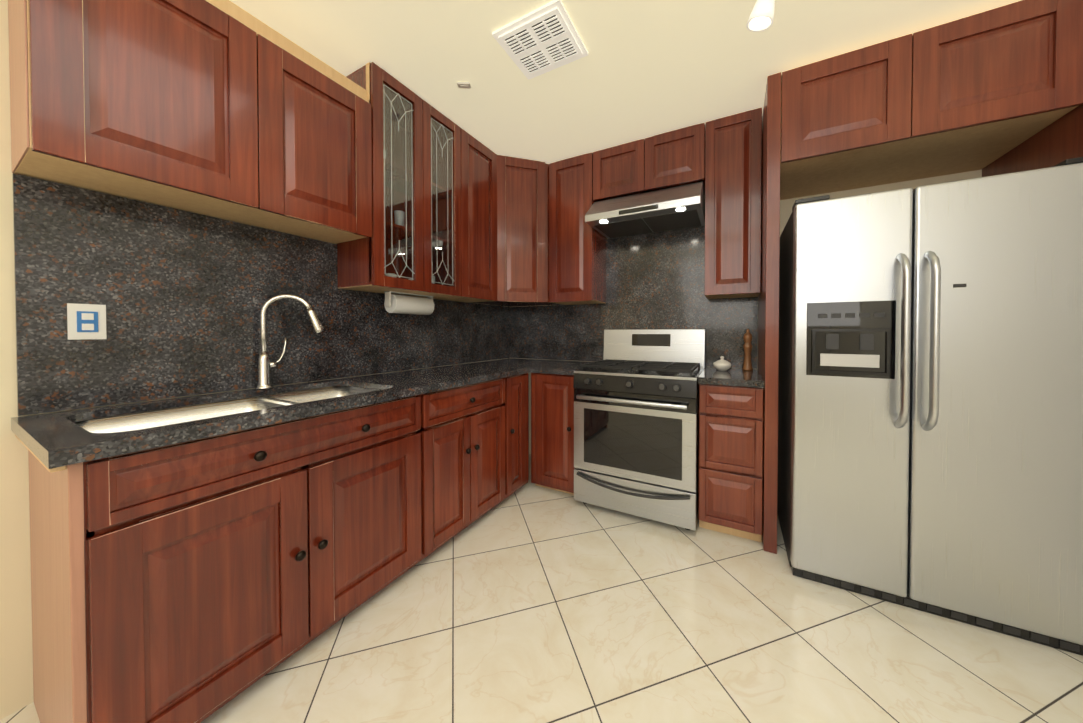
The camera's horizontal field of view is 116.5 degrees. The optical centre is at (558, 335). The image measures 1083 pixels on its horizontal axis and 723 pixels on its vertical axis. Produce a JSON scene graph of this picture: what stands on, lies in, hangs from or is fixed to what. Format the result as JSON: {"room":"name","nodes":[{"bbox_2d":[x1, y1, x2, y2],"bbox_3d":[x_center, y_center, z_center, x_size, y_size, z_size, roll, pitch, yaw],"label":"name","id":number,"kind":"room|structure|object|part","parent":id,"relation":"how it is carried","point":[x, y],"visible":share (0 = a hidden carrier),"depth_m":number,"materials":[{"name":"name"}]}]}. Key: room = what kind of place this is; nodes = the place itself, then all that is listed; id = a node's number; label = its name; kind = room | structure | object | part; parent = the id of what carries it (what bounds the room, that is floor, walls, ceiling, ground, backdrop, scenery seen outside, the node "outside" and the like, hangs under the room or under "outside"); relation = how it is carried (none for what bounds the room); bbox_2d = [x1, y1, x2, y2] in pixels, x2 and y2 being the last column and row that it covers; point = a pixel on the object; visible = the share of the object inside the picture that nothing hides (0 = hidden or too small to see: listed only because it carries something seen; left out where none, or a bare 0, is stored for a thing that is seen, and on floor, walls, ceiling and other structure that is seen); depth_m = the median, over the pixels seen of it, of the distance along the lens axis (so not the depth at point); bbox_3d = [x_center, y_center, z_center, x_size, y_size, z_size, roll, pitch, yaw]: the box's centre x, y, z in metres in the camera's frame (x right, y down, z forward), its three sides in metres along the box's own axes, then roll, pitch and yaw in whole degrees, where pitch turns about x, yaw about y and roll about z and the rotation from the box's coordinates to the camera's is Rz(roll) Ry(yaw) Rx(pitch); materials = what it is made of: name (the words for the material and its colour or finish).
{"room":"kitchen","nodes":[
{"label":"kitchen","id":0,"kind":"room"},
{"bbox_2d":[0,0,506,719],"bbox_3d":[-1.708,-0.120,1.074,0.120,2.550,5.310,0,1,28],"label":"wall","id":1,"kind":"structure","parent":0,"point":[16,672],"depth_m":1.02,"materials":[{"name":"paint"}]},
{"bbox_2d":[8,0,267,220],"bbox_3d":[-1.408,-0.868,1.149,0.328,0.740,0.476,0,1,28],"label":"upper cabinet","id":2,"kind":"object","parent":1,"relation":"attached to","point":[158,102],"depth_m":1.05,"materials":[{"name":"brown wood"}]},
{"bbox_2d":[12,173,511,415],"bbox_3d":[-1.066,-0.140,2.155,0.018,0.736,2.558,0,1,28],"label":"backsplash","id":3,"kind":"structure","parent":1,"relation":"attached to","point":[183,296],"depth_m":1.33,"materials":[{"name":"stone"}]},
{"bbox_2d":[67,303,106,339],"bbox_3d":[-1.586,-0.048,1.127,0.010,0.119,0.076,0,1,28],"label":"electrical outlet cover","id":4,"kind":"object","parent":3,"relation":"attached to","point":[86,321],"visible":1,"depth_m":1.12,"materials":[{"name":"white plastic"}]},
{"bbox_2d":[232,23,375,243],"bbox_3d":[-1.192,-0.874,1.563,0.328,0.740,0.458,0,1,28],"label":"upper cabinet","id":5,"kind":"object","parent":1,"relation":"attached to","point":[320,122],"depth_m":1.48,"materials":[{"name":"brown wood"}]},
{"bbox_2d":[337,62,427,295],"bbox_3d":[-1.014,-0.826,1.906,0.329,1.122,0.310,0,1,28],"label":"upper cabinet","id":6,"kind":"object","parent":1,"relation":"attached to","point":[381,178],"depth_m":1.91,"materials":[{"name":"brown wood"}]},
{"bbox_2d":[384,291,433,314],"bbox_3d":[-0.930,-0.201,2.100,0.112,0.126,0.320,0,1,28],"label":"paper towel","id":7,"kind":"object","parent":6,"relation":"attached to","point":[404,304],"visible":1,"depth_m":2.04,"materials":[{"name":"white paper"}]},
{"bbox_2d":[414,104,463,299],"bbox_3d":[-0.871,-0.830,2.180,0.329,1.122,0.309,0,1,28],"label":"upper cabinet","id":8,"kind":"object","parent":1,"relation":"attached to","point":[445,137],"depth_m":2.21,"materials":[{"name":"brown wood"}]},
{"bbox_2d":[448,130,495,303],"bbox_3d":[-0.709,-0.834,2.492,0.329,1.122,0.394,0,1,28],"label":"upper cabinet","id":9,"kind":"object","parent":1,"relation":"attached to","point":[479,161],"depth_m":2.41,"materials":[{"name":"brown wood"}]},
{"bbox_2d":[496,154,535,303],"bbox_3d":[-0.297,-0.833,2.649,0.287,1.124,0.285,0,1,28],"label":"upper cabinet","id":10,"kind":"object","parent":1,"relation":"attached to","point":[511,172],"depth_m":2.62,"materials":[{"name":"brown wood"}]},
{"bbox_2d":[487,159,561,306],"bbox_3d":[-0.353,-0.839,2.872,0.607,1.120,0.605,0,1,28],"label":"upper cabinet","id":11,"kind":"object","parent":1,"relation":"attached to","point":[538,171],"depth_m":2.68,"materials":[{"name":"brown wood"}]},
{"bbox_2d":[0,454,1082,722],"bbox_3d":[-0.236,1.216,0.325,3.440,0.100,5.310,0,1,28],"label":"floor","id":12,"kind":"structure","parent":0,"point":[528,602],"depth_m":1.24,"materials":[{"name":"tile"}]},
{"bbox_2d":[19,392,430,722],"bbox_3d":[-1.152,0.715,1.349,0.621,0.870,0.997,0,1,28],"label":"base cabinet","id":13,"kind":"object","parent":12,"relation":"on","point":[197,580],"depth_m":0.98,"materials":[{"name":"brown wood"}]},
{"bbox_2d":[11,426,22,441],"bbox_3d":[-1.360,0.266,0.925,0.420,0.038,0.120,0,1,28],"label":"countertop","id":14,"kind":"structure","parent":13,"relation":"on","point":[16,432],"depth_m":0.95,"materials":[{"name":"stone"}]},
{"bbox_2d":[431,376,510,552],"bbox_3d":[-0.780,0.706,2.064,0.621,0.870,0.725,0,1,28],"label":"base cabinet","id":15,"kind":"object","parent":12,"relation":"on","point":[471,424],"depth_m":1.90,"materials":[{"name":"brown wood"}]},
{"bbox_2d":[11,358,554,468],"bbox_3d":[-0.789,0.252,1.998,0.619,0.038,2.549,0,1,28],"label":"countertop","id":16,"kind":"structure","parent":15,"relation":"on","point":[54,440],"depth_m":1.12,"materials":[{"name":"stone"}]},
{"bbox_2d":[75,386,381,432],"bbox_3d":[-1.147,0.372,1.313,0.488,0.206,0.878,0,1,28],"label":"sink","id":17,"kind":"object","parent":16,"relation":"in","point":[138,421],"visible":0.12,"depth_m":1.33,"materials":[{"name":"silver metal"}]},
{"bbox_2d":[255,294,323,389],"bbox_3d":[-1.255,0.020,1.567,0.170,0.434,0.221,0,1,28],"label":"faucet","id":18,"kind":"object","parent":16,"relation":"on","point":[265,364],"visible":1,"depth_m":1.52,"materials":[{"name":"silver metal"}]},
{"bbox_2d":[511,373,528,494],"bbox_3d":[-0.560,0.700,2.486,0.621,0.870,0.326,0,1,28],"label":"base cabinet","id":19,"kind":"object","parent":12,"relation":"on","point":[519,383],"depth_m":2.37,"materials":[{"name":"brown wood"}]},
{"bbox_2d":[531,373,574,494],"bbox_3d":[0.094,0.698,2.652,0.383,0.870,0.617,0,1,28],"label":"base cabinet","id":20,"kind":"object","parent":12,"relation":"on","point":[552,395],"depth_m":2.38,"materials":[{"name":"brown wood"}]},
{"bbox_2d":[531,360,591,374],"bbox_3d":[0.096,0.243,2.618,0.354,0.038,0.629,0,1,28],"label":"countertop","id":21,"kind":"structure","parent":20,"relation":"on","point":[561,367],"depth_m":2.43,"materials":[{"name":"stone"}]},
{"bbox_2d":[573,329,705,530],"bbox_3d":[0.570,0.546,2.318,0.760,1.184,0.704,0,1,28],"label":"stove","id":22,"kind":"object","parent":12,"relation":"on","point":[636,422],"visible":0.98,"depth_m":2.07,"materials":[{"name":"silver metal"}]},
{"bbox_2d":[698,384,763,541],"bbox_3d":[1.089,0.706,2.134,0.326,0.868,0.617,0,1,28],"label":"base cabinet","id":23,"kind":"object","parent":12,"relation":"on","point":[730,496],"depth_m":1.86,"materials":[{"name":"brown wood"}]},
{"bbox_2d":[698,367,763,387],"bbox_3d":[1.079,0.250,2.112,0.323,0.038,0.619,0,1,28],"label":"countertop","id":24,"kind":"structure","parent":23,"relation":"on","point":[710,375],"depth_m":1.89,"materials":[{"name":"stone"}]},
{"bbox_2d":[713,356,731,370],"bbox_3d":[1.082,0.181,2.223,0.114,0.096,0.114,0,1,28],"label":"sugar bowl","id":25,"kind":"object","parent":24,"relation":"on","point":[721,364],"visible":1,"depth_m":2.19,"materials":[{"name":"white ceramic"}]},
{"bbox_2d":[742,329,752,370],"bbox_3d":[1.252,0.091,2.223,0.062,0.276,0.062,0,1,28],"label":"pepper mill","id":26,"kind":"object","parent":24,"relation":"on","point":[747,347],"visible":1,"depth_m":2.21,"materials":[{"name":"brown wood"}]},
{"bbox_2d":[758,0,1082,553],"bbox_3d":[1.715,-0.114,1.794,1.085,2.516,0.622,0,1,28],"label":"surround","id":27,"kind":"object","parent":12,"relation":"on","point":[997,91],"visible":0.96,"depth_m":1.55,"materials":[{"name":"brown wood"}]},
{"bbox_2d":[777,157,1082,655],"bbox_3d":[1.667,0.255,1.659,0.926,1.784,0.829,0,1,28],"label":"refrigerator","id":28,"kind":"object","parent":12,"relation":"on","point":[930,417],"visible":1,"depth_m":1.34,"materials":[{"name":"grey metal"}]},
{"bbox_3d":[1.351,0.021,1.399,0.506,0.729,0.080,0,1,28],"label":"trim","id":29,"kind":"part","parent":28,"relation":"part of","materials":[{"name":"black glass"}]},
{"bbox_2d":[230,0,1021,163],"bbox_3d":[-0.236,-1.434,0.289,3.440,0.100,5.310,0,1,28],"label":"ceiling","id":30,"kind":"structure","parent":0,"point":[643,69],"depth_m":1.66,"materials":[{"name":"paint"}]},
{"bbox_2d":[457,82,470,87],"bbox_3d":[-0.529,-1.397,1.869,0.070,0.016,0.036,0,1,-1],"label":"smoke detector","id":31,"kind":"object","parent":30,"relation":"attached to","point":[463,84],"visible":1,"depth_m":1.86,"materials":[{"name":"white plastic"}]},
{"bbox_2d":[492,0,587,78],"bbox_3d":[-0.082,-1.388,1.602,0.350,0.028,0.310,0,1,28],"label":"ceiling vent","id":32,"kind":"object","parent":30,"relation":"in","point":[545,38],"visible":1,"depth_m":1.56,"materials":[{"name":"white plastic"}]},
{"bbox_2d":[747,0,774,31],"bbox_3d":[0.695,-1.264,1.097,0.133,0.262,0.361,0,1,28],"label":"spotlight","id":33,"kind":"object","parent":30,"relation":"attached to","point":[761,17],"visible":1,"depth_m":1.21,"materials":[{"name":"white plastic"}]},
{"bbox_2d":[519,169,981,453],"bbox_3d":[0.963,-0.141,2.607,3.200,2.550,0.120,0,1,28],"label":"wall","id":34,"kind":"structure","parent":0,"point":[786,205],"depth_m":2.05,"materials":[{"name":"paint"}]},
{"bbox_2d":[549,153,606,304],"bbox_3d":[0.154,-0.833,2.764,0.387,1.110,0.328,0,1,28],"label":"upper cabinet","id":35,"kind":"object","parent":34,"relation":"attached to","point":[577,251],"depth_m":2.62,"materials":[{"name":"brown wood"}]},
{"bbox_2d":[593,139,644,200],"bbox_3d":[0.500,-1.208,2.579,0.388,0.355,0.328,0,1,28],"label":"upper cabinet","id":36,"kind":"object","parent":34,"relation":"attached to","point":[618,171],"depth_m":2.43,"materials":[{"name":"brown wood"}]},
{"bbox_2d":[512,226,757,368],"bbox_3d":[0.456,-0.277,2.792,2.068,1.068,0.017,0,1,28],"label":"backsplash","id":37,"kind":"structure","parent":34,"relation":"attached to","point":[654,281],"depth_m":2.65,"materials":[{"name":"stone"}]},
{"bbox_2d":[585,181,704,238],"bbox_3d":[0.632,-0.906,2.417,0.756,0.204,0.500,0,1,28],"label":"range hood","id":38,"kind":"object","parent":34,"relation":"attached to","point":[673,208],"visible":0.94,"depth_m":2.29,"materials":[{"name":"silver metal"}]},
{"bbox_2d":[645,122,708,191],"bbox_3d":[0.844,-1.206,2.399,0.389,0.355,0.328,0,1,28],"label":"upper cabinet","id":39,"kind":"object","parent":34,"relation":"attached to","point":[678,157],"depth_m":2.25,"materials":[{"name":"brown wood"}]},
{"bbox_2d":[701,108,761,298],"bbox_3d":[1.159,-0.826,2.240,0.316,1.110,0.328,0,1,28],"label":"upper cabinet","id":40,"kind":"object","parent":34,"relation":"attached to","point":[721,158],"depth_m":2.09,"materials":[{"name":"brown wood"}]}
]}

